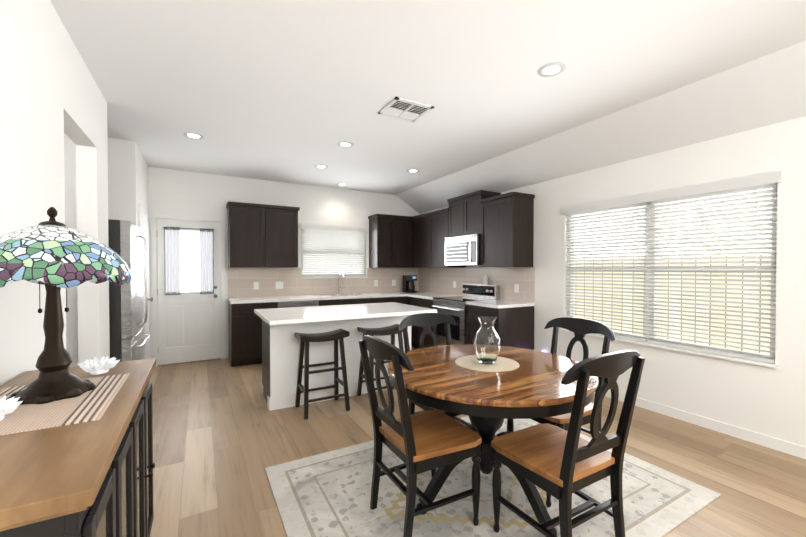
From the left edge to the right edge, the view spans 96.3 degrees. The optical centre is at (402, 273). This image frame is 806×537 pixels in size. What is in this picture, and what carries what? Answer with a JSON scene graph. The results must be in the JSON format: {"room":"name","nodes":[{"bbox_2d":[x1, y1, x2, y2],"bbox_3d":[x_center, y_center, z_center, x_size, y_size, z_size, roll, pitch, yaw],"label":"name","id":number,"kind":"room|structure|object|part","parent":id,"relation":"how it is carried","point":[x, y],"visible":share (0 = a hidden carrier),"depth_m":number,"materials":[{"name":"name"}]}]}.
{"room":"kitchen","nodes":[
{"label":"kitchen","id":0,"kind":"room"},
{"bbox_2d":[0,0,109,385],"bbox_3d":[-1.172,-0.037,0.594,0.120,2.770,5.570,0,1,-29],"label":"wall","id":1,"kind":"structure","parent":0,"point":[53,129],"depth_m":1.77,"materials":[{"name":"white paint"}]},
{"bbox_2d":[107,137,148,225],"bbox_3d":[-3.645,-0.086,4.216,1.000,2.770,1.130,0,1,-29],"label":"wall","id":2,"kind":"structure","parent":0,"point":[127,179],"depth_m":3.92,"materials":[{"name":"white paint"}]},
{"bbox_2d":[138,204,152,358],"bbox_3d":[-3.175,0.250,4.474,0.068,2.090,0.870,0,1,-29],"label":"door frame","id":3,"kind":"structure","parent":2,"relation":"attached to","point":[143,219],"depth_m":4.68,"materials":[{"name":"white"}]},
{"bbox_2d":[148,167,418,358],"bbox_3d":[-2.523,-0.104,5.566,6.680,2.770,0.120,0,1,-29],"label":"wall","id":4,"kind":"structure","parent":0,"point":[176,192],"depth_m":5.62,"materials":[{"name":"white paint"}]},
{"bbox_2d":[150,213,225,366],"bbox_3d":[-3.094,0.225,5.239,0.920,2.120,0.135,0,1,-29],"label":"door frame","id":5,"kind":"structure","parent":4,"relation":"attached to","point":[154,217],"depth_m":5.08,"materials":[{"name":"white"}]},
{"bbox_2d":[157,219,220,364],"bbox_3d":[-3.071,0.256,5.195,0.780,2.036,0.108,0,1,-29],"label":"back door","id":6,"kind":"structure","parent":4,"relation":"in","point":[188,326],"depth_m":5.20,"materials":[{"name":"white"}]},
{"bbox_2d":[163,227,213,294],"bbox_3d":[-3.065,-0.178,5.181,0.636,0.957,0.038,0,1,-29],"label":"door curtain","id":7,"kind":"object","parent":6,"relation":"attached to","point":[172,258],"visible":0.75,"depth_m":5.11,"materials":[{"name":"white fabric"}]},
{"bbox_2d":[226,202,269,266],"bbox_3d":[-2.313,-0.558,5.404,0.543,0.930,0.349,0,1,-29],"label":"upper cabinet","id":8,"kind":"object","parent":4,"relation":"attached to","point":[265,235],"depth_m":5.25,"materials":[{"name":"brown wood"}]},
{"bbox_2d":[270,206,297,267],"bbox_3d":[-1.946,-0.560,5.611,0.544,0.930,0.349,0,1,-29],"label":"upper cabinet","id":9,"kind":"object","parent":4,"relation":"attached to","point":[283,219],"depth_m":5.49,"materials":[{"name":"brown wood"}]},
{"bbox_2d":[228,267,419,297],"bbox_3d":[-1.164,0.126,6.264,3.390,0.460,0.003,0,1,-29],"label":"tile backsplash","id":10,"kind":"structure","parent":4,"relation":"attached to","point":[241,280],"depth_m":5.96,"materials":[{"name":"beige tile"}]},
{"bbox_2d":[254,282,258,288],"bbox_3d":[-2.290,0.190,5.624,0.075,0.114,0.007,0,1,-29],"label":"electrical outlet plate","id":11,"kind":"object","parent":10,"relation":"attached to","point":[256,284],"depth_m":5.62,"materials":[{"name":"white plastic"}]},
{"bbox_2d":[276,282,282,288],"bbox_3d":[-1.985,0.188,5.796,0.120,0.114,0.007,0,1,-29],"label":"electrical outlet plate","id":12,"kind":"object","parent":10,"relation":"attached to","point":[279,285],"depth_m":5.79,"materials":[{"name":"white plastic"}]},
{"bbox_2d":[301,230,366,278],"bbox_3d":[-1.197,-0.369,6.300,1.195,0.900,0.127,0,1,-29],"label":"window","id":13,"kind":"structure","parent":4,"relation":"in","point":[324,275],"depth_m":6.15,"materials":[{"name":"white plastic"}]},
{"bbox_2d":[300,223,367,276],"bbox_3d":[-1.179,-0.387,6.267,1.205,0.888,0.084,0,1,-29],"label":"back window blind slats","id":14,"kind":"object","parent":13,"relation":"attached to","point":[346,253],"visible":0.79,"depth_m":6.26,"materials":[{"name":"white"}]},
{"bbox_2d":[368,214,389,267],"bbox_3d":[-0.351,-0.573,6.511,0.418,0.930,0.349,0,1,-29],"label":"upper cabinet","id":15,"kind":"object","parent":4,"relation":"attached to","point":[379,224],"depth_m":6.34,"materials":[{"name":"brown wood"}]},
{"bbox_2d":[390,215,409,267],"bbox_3d":[-0.068,-0.574,6.634,0.440,0.930,0.411,0,1,-29],"label":"upper cabinet","id":16,"kind":"object","parent":4,"relation":"attached to","point":[399,225],"depth_m":6.49,"materials":[{"name":"brown wood"}]},
{"bbox_2d":[50,0,805,212],"bbox_3d":[-0.627,-1.284,2.187,6.680,0.480,7.840,0,1,-29],"label":"ceiling","id":17,"kind":"structure","parent":0,"point":[292,91],"depth_m":2.65,"materials":[{"name":"white paint"}]},
{"bbox_2d":[184,132,203,138],"bbox_3d":[-2.193,-1.442,3.782,0.182,0.007,0.182,-1,1,-38],"label":"recessed light","id":18,"kind":"object","parent":17,"relation":"in","point":[191,135],"depth_m":3.77,"materials":[{"name":"grey plastic"}]},
{"bbox_2d":[315,165,327,168],"bbox_3d":[-1.113,-1.457,4.919,0.182,0.007,0.182,1,1,34],"label":"recessed light","id":19,"kind":"object","parent":17,"relation":"in","point":[317,166],"depth_m":4.91,"materials":[{"name":"grey plastic"}]},
{"bbox_2d":[337,142,353,146],"bbox_3d":[-0.644,-1.445,4.047,0.182,0.007,0.182,1,1,34],"label":"recessed light","id":20,"kind":"object","parent":17,"relation":"in","point":[342,144],"depth_m":4.04,"materials":[{"name":"grey plastic"}]},
{"bbox_2d":[378,97,433,121],"bbox_3d":[0.023,-1.429,3.160,0.370,0.015,0.340,0,1,-29],"label":"ceiling vent","id":21,"kind":"object","parent":17,"relation":"in","point":[403,109],"visible":1,"depth_m":3.15,"materials":[{"name":"white metal"}]},
{"bbox_2d":[407,169,419,172],"bbox_3d":[0.144,-1.460,5.134,0.182,0.007,0.182,-1,1,-38],"label":"recessed light","id":22,"kind":"object","parent":17,"relation":"in","point":[410,170],"depth_m":5.11,"materials":[{"name":"grey plastic"}]},
{"bbox_2d":[537,62,565,76],"bbox_3d":[1.039,-1.425,2.528,0.182,0.007,0.182,-1,1,-38],"label":"recessed light","id":23,"kind":"object","parent":17,"relation":"in","point":[552,69],"depth_m":2.52,"materials":[{"name":"grey plastic"}]},
{"bbox_2d":[149,346,805,536],"bbox_3d":[-0.627,1.356,2.223,6.680,0.060,7.840,0,1,-29],"label":"floor","id":24,"kind":"structure","parent":0,"point":[224,437],"depth_m":2.63,"materials":[{"name":"brown wood"}]},
{"bbox_2d":[0,358,155,536],"bbox_3d":[-1.127,0.885,1.159,0.489,0.910,1.230,0,1,-29],"label":"sideboard","id":25,"kind":"object","parent":24,"relation":"on","point":[90,479],"visible":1,"depth_m":0.91,"materials":[{"name":"wood"},{"name":"painted wood"},{"name":"glass"}]},
{"bbox_2d":[0,373,129,435],"bbox_3d":[-1.185,0.427,1.201,0.374,0.003,0.530,0,1,-29],"label":"runner mat","id":26,"kind":"object","parent":25,"relation":"on","point":[90,405],"visible":0.73,"depth_m":1.13,"materials":[{"name":"beige fabric"}]},
{"bbox_2d":[0,395,22,420],"bbox_3d":[-1.196,0.395,1.040,0.146,0.064,0.146,0,1,-29],"label":"crystal","id":27,"kind":"object","parent":26,"relation":"on","point":[10,405],"visible":1,"depth_m":1.06,"materials":[{"name":"white"}]},
{"bbox_2d":[0,207,131,404],"bbox_3d":[-1.230,0.095,1.269,0.444,0.658,0.444,0,1,-29],"label":"lamp","id":28,"kind":"object","parent":26,"relation":"on","point":[53,255],"visible":0.96,"depth_m":1.21,"materials":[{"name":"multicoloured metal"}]},
{"bbox_3d":[-1.230,-0.062,1.267,0.444,0.214,0.444,0,1,-29],"label":"lamp shade","id":29,"kind":"part","parent":28,"relation":"part of","materials":[{"name":"multicoloured glass"}]},
{"bbox_2d":[77,356,119,374],"bbox_3d":[-1.287,0.388,1.528,0.146,0.064,0.146,0,1,-29],"label":"crystal","id":30,"kind":"object","parent":25,"relation":"on","point":[96,366],"visible":1,"depth_m":1.50,"materials":[{"name":"white"}]},
{"bbox_2d":[108,219,149,361],"bbox_3d":[-2.997,0.420,3.353,1.014,1.780,0.880,0,1,-29],"label":"fridge","id":31,"kind":"object","parent":24,"relation":"on","point":[128,308],"visible":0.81,"depth_m":3.18,"materials":[{"name":"grey metal"}]},
{"bbox_2d":[228,299,279,366],"bbox_3d":[-2.220,0.845,5.319,0.603,0.877,0.622,0,1,-29],"label":"base cabinet","id":32,"kind":"object","parent":24,"relation":"on","point":[244,326],"depth_m":5.02,"materials":[{"name":"brown wood"}]},
{"bbox_2d":[228,291,431,302],"bbox_3d":[-1.011,0.379,5.991,3.386,0.038,0.628,0,1,-29],"label":"countertop","id":33,"kind":"structure","parent":32,"relation":"on","point":[270,299],"depth_m":5.71,"materials":[{"name":"white stone"}]},
{"bbox_2d":[403,275,416,292],"bbox_3d":[0.132,0.190,6.686,0.204,0.320,0.180,1,1,41],"label":"coffee maker","id":34,"kind":"object","parent":33,"relation":"on","point":[408,284],"visible":1,"depth_m":6.63,"materials":[{"name":"black paint"}]},
{"bbox_2d":[280,299,323,307],"bbox_3d":[-1.694,0.841,5.615,0.732,0.877,0.622,0,1,-29],"label":"dishwasher","id":35,"kind":"object","parent":24,"relation":"on","point":[284,303],"depth_m":5.35,"materials":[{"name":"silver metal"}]},
{"bbox_2d":[294,328,349,419],"bbox_3d":[-0.782,0.936,3.490,0.470,0.744,0.365,0,1,-29],"label":"stool","id":36,"kind":"object","parent":24,"relation":"on","point":[340,334],"visible":1,"depth_m":3.46,"materials":[{"name":"brown wood"}]},
{"bbox_2d":[261,314,413,410],"bbox_3d":[-0.722,0.862,4.074,1.596,0.878,0.588,0,1,-29],"label":"kitchen island","id":37,"kind":"object","parent":24,"relation":"on","point":[280,346],"depth_m":3.67,"materials":[{"name":"white"}]},
{"bbox_2d":[254,302,436,325],"bbox_3d":[-0.624,0.407,3.899,1.715,0.038,1.000,0,1,-29],"label":"island countertop","id":38,"kind":"structure","parent":37,"relation":"on","point":[278,316],"depth_m":3.66,"materials":[{"name":"white stone"}]},
{"bbox_2d":[324,299,351,305],"bbox_3d":[-1.216,0.838,5.885,0.493,0.877,0.622,0,1,-29],"label":"base cabinet","id":39,"kind":"object","parent":24,"relation":"on","point":[327,302],"depth_m":5.64,"materials":[{"name":"brown wood"}]},
{"bbox_2d":[352,295,375,303],"bbox_3d":[-0.865,0.835,6.083,0.557,0.877,0.622,0,1,-29],"label":"base cabinet","id":40,"kind":"object","parent":24,"relation":"on","point":[354,301],"depth_m":5.87,"materials":[{"name":"brown wood"}]},
{"bbox_2d":[357,324,407,404],"bbox_3d":[-0.216,0.932,3.809,0.470,0.744,0.365,0,1,-29],"label":"stool","id":41,"kind":"object","parent":24,"relation":"on","point":[392,330],"visible":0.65,"depth_m":3.79,"materials":[{"name":"brown wood"}]},
{"bbox_2d":[376,295,395,302],"bbox_3d":[-0.488,0.832,6.296,0.563,0.877,0.622,0,1,-29],"label":"base cabinet","id":42,"kind":"object","parent":24,"relation":"on","point":[379,298],"depth_m":6.05,"materials":[{"name":"brown wood"}]},
{"bbox_2d":[408,295,467,348],"bbox_3d":[0.539,0.835,6.065,0.619,0.877,0.833,0,1,-29],"label":"base cabinet","id":43,"kind":"object","parent":24,"relation":"on","point":[414,300],"depth_m":5.94,"materials":[{"name":"brown wood"}]},
{"bbox_2d":[420,292,461,298],"bbox_3d":[0.543,0.378,6.044,0.628,0.038,0.804,0,1,-29],"label":"countertop","id":44,"kind":"structure","parent":43,"relation":"on","point":[433,294],"depth_m":5.93,"materials":[{"name":"white stone"}]},
{"bbox_2d":[432,283,498,345],"bbox_3d":[0.898,0.724,5.347,0.694,1.120,0.758,0,1,-29],"label":"range","id":45,"kind":"object","parent":24,"relation":"on","point":[454,307],"visible":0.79,"depth_m":5.23,"materials":[{"name":"grey metal"}]},
{"bbox_2d":[483,274,487,284],"bbox_3d":[1.230,0.087,5.377,0.060,0.150,0.058,0,1,-29],"label":"bottle","id":46,"kind":"object","parent":45,"relation":"on","point":[485,280],"visible":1,"depth_m":5.36,"materials":[{"name":"white plastic"}]},
{"bbox_2d":[265,416,720,536],"bbox_3d":[0.484,1.321,2.298,2.330,0.008,1.640,0,1,-29],"label":"area rug","id":47,"kind":"object","parent":24,"relation":"on","point":[326,494],"visible":0.5,"depth_m":2.10,"materials":[{"name":"beige fabric"}]},
{"bbox_2d":[358,335,481,536],"bbox_3d":[0.087,0.823,1.952,0.545,0.996,0.524,0,1,-29],"label":"chair","id":48,"kind":"object","parent":47,"relation":"on","point":[423,441],"visible":0.98,"depth_m":1.85,"materials":[{"name":"black paint"}]},
{"bbox_2d":[399,313,476,431],"bbox_3d":[0.303,0.813,2.622,0.524,0.996,0.545,0,1,-29],"label":"chair","id":49,"kind":"object","parent":47,"relation":"on","point":[426,322],"visible":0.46,"depth_m":2.78,"materials":[{"name":"black paint"}]},
{"bbox_2d":[387,344,598,535],"bbox_3d":[0.514,0.940,2.229,1.220,0.753,1.220,0,1,-29],"label":"dining table","id":50,"kind":"object","parent":47,"relation":"on","point":[488,403],"visible":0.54,"depth_m":1.92,"materials":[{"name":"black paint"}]},
{"bbox_2d":[455,355,519,371],"bbox_3d":[0.525,0.560,2.265,0.394,0.004,0.394,0,1,-29],"label":"placemat","id":51,"kind":"object","parent":50,"relation":"on","point":[500,364],"visible":0.67,"depth_m":2.22,"materials":[{"name":"beige fabric"}]},
{"bbox_2d":[473,317,499,363],"bbox_3d":[0.525,0.417,2.263,0.164,0.280,0.164,0,1,-29],"label":"glass vase","id":52,"kind":"object","parent":51,"relation":"on","point":[486,345],"visible":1,"depth_m":2.21,"materials":[{"name":"clear glass"}]},
{"bbox_2d":[507,317,614,433],"bbox_3d":[1.039,0.816,2.432,0.545,0.996,0.524,0,1,-29],"label":"chair","id":53,"kind":"object","parent":47,"relation":"on","point":[580,328],"visible":0.33,"depth_m":2.46,"materials":[{"name":"black paint"}]},
{"bbox_2d":[491,350,644,536],"bbox_3d":[0.766,0.825,1.741,0.524,0.996,0.545,0,1,-29],"label":"chair","id":54,"kind":"object","parent":47,"relation":"on","point":[561,465],"visible":1,"depth_m":1.62,"materials":[{"name":"black paint"}]},
{"bbox_2d":[465,303,534,349],"bbox_3d":[1.271,0.853,4.766,0.620,0.877,0.616,0,1,-29],"label":"base cabinet","id":55,"kind":"object","parent":24,"relation":"on","point":[513,325],"depth_m":4.54,"materials":[{"name":"brown wood"}]},
{"bbox_2d":[468,299,531,306],"bbox_3d":[1.268,0.395,4.757,0.628,0.038,0.619,0,1,-29],"label":"countertop","id":56,"kind":"structure","parent":55,"relation":"on","point":[483,303],"depth_m":4.57,"materials":[{"name":"white stone"}]},
{"bbox_2d":[419,116,805,446],"bbox_3d":[2.259,0.060,3.764,0.120,2.490,7.720,0,1,-29],"label":"wall","id":57,"kind":"structure","parent":0,"point":[767,401],"depth_m":3.02,"materials":[{"name":"white paint"}]},
{"bbox_2d":[410,212,429,267],"bbox_3d":[0.445,-0.571,6.424,0.413,0.930,0.621,0,1,-29],"label":"upper cabinet","id":58,"kind":"object","parent":57,"relation":"attached to","point":[419,224],"depth_m":6.39,"materials":[{"name":"brown wood"}]},
{"bbox_2d":[430,206,465,267],"bbox_3d":[0.714,-0.566,6.013,0.349,0.930,0.604,0,1,-29],"label":"upper cabinet","id":59,"kind":"object","parent":57,"relation":"attached to","point":[439,219],"depth_m":5.89,"materials":[{"name":"brown wood"}]},
{"bbox_2d":[447,198,457,236],"bbox_3d":[0.971,-0.859,5.551,0.349,0.599,0.440,0,1,-29],"label":"upper cabinet","id":60,"kind":"object","parent":57,"relation":"attached to","point":[453,202],"depth_m":5.54,"materials":[{"name":"brown wood"}]},
{"bbox_2d":[420,267,534,302],"bbox_3d":[1.010,0.139,5.854,0.003,0.475,2.790,0,1,-29],"label":"tile backsplash","id":61,"kind":"structure","parent":57,"relation":"attached to","point":[435,280],"depth_m":5.44,"materials":[{"name":"beige tile"}]},
{"bbox_2d":[514,284,518,292],"bbox_3d":[1.543,0.200,4.901,0.007,0.114,0.075,0,1,-29],"label":"electrical outlet plate","id":62,"kind":"object","parent":61,"relation":"attached to","point":[516,286],"depth_m":4.90,"materials":[{"name":"white plastic"}]},
{"bbox_2d":[458,190,500,235],"bbox_3d":[1.128,-0.855,5.274,0.349,0.599,0.440,0,1,-29],"label":"upper cabinet","id":63,"kind":"object","parent":57,"relation":"attached to","point":[467,203],"depth_m":5.23,"materials":[{"name":"brown wood"}]},
{"bbox_2d":[445,234,479,265],"bbox_3d":[0.999,-0.337,5.390,0.463,0.430,0.756,0,1,-29],"label":"over-the-range microwave","id":64,"kind":"object","parent":63,"relation":"attached to","point":[462,250],"visible":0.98,"depth_m":5.24,"materials":[{"name":"silver metal"}]},
{"bbox_2d":[478,192,533,266],"bbox_3d":[1.376,-0.550,4.818,0.369,0.930,0.597,0,1,-29],"label":"upper cabinet","id":65,"kind":"object","parent":57,"relation":"attached to","point":[505,221],"depth_m":4.62,"materials":[{"name":"brown wood"}]},
{"bbox_2d":[561,184,778,367],"bbox_3d":[2.385,-0.035,3.501,0.150,1.452,1.840,0,1,-29],"label":"window","id":66,"kind":"structure","parent":57,"relation":"in","point":[647,328],"depth_m":3.47,"materials":[{"name":"white plastic"}]},
{"bbox_2d":[561,170,781,362],"bbox_3d":[2.361,-0.054,3.487,0.086,1.438,1.850,0,1,-29],"label":"right window blind slats","id":67,"kind":"object","parent":66,"relation":"attached to","point":[757,182],"visible":0.88,"depth_m":3.22,"materials":[{"name":"white plastic"}]},
{"bbox_2d":[594,389,805,458],"bbox_3d":[2.862,1.279,2.578,0.012,0.085,4.795,0,1,-29],"label":"baseboard","id":68,"kind":"structure","parent":57,"relation":"attached to","point":[793,449],"depth_m":2.96,"materials":[{"name":"white"}]},
{"label":"outside","id":69,"kind":"structure","parent":0,"visible":0},
{"bbox_2d":[180,230,339,291],"bbox_3d":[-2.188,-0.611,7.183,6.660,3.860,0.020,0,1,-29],"label":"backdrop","id":70,"kind":"structure","parent":69,"point":[189,261],"depth_m":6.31,"materials":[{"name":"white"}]},
{"bbox_2d":[574,188,771,354],"bbox_3d":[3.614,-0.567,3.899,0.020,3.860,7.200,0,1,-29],"label":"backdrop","id":71,"kind":"structure","parent":69,"point":[728,330],"depth_m":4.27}
]}

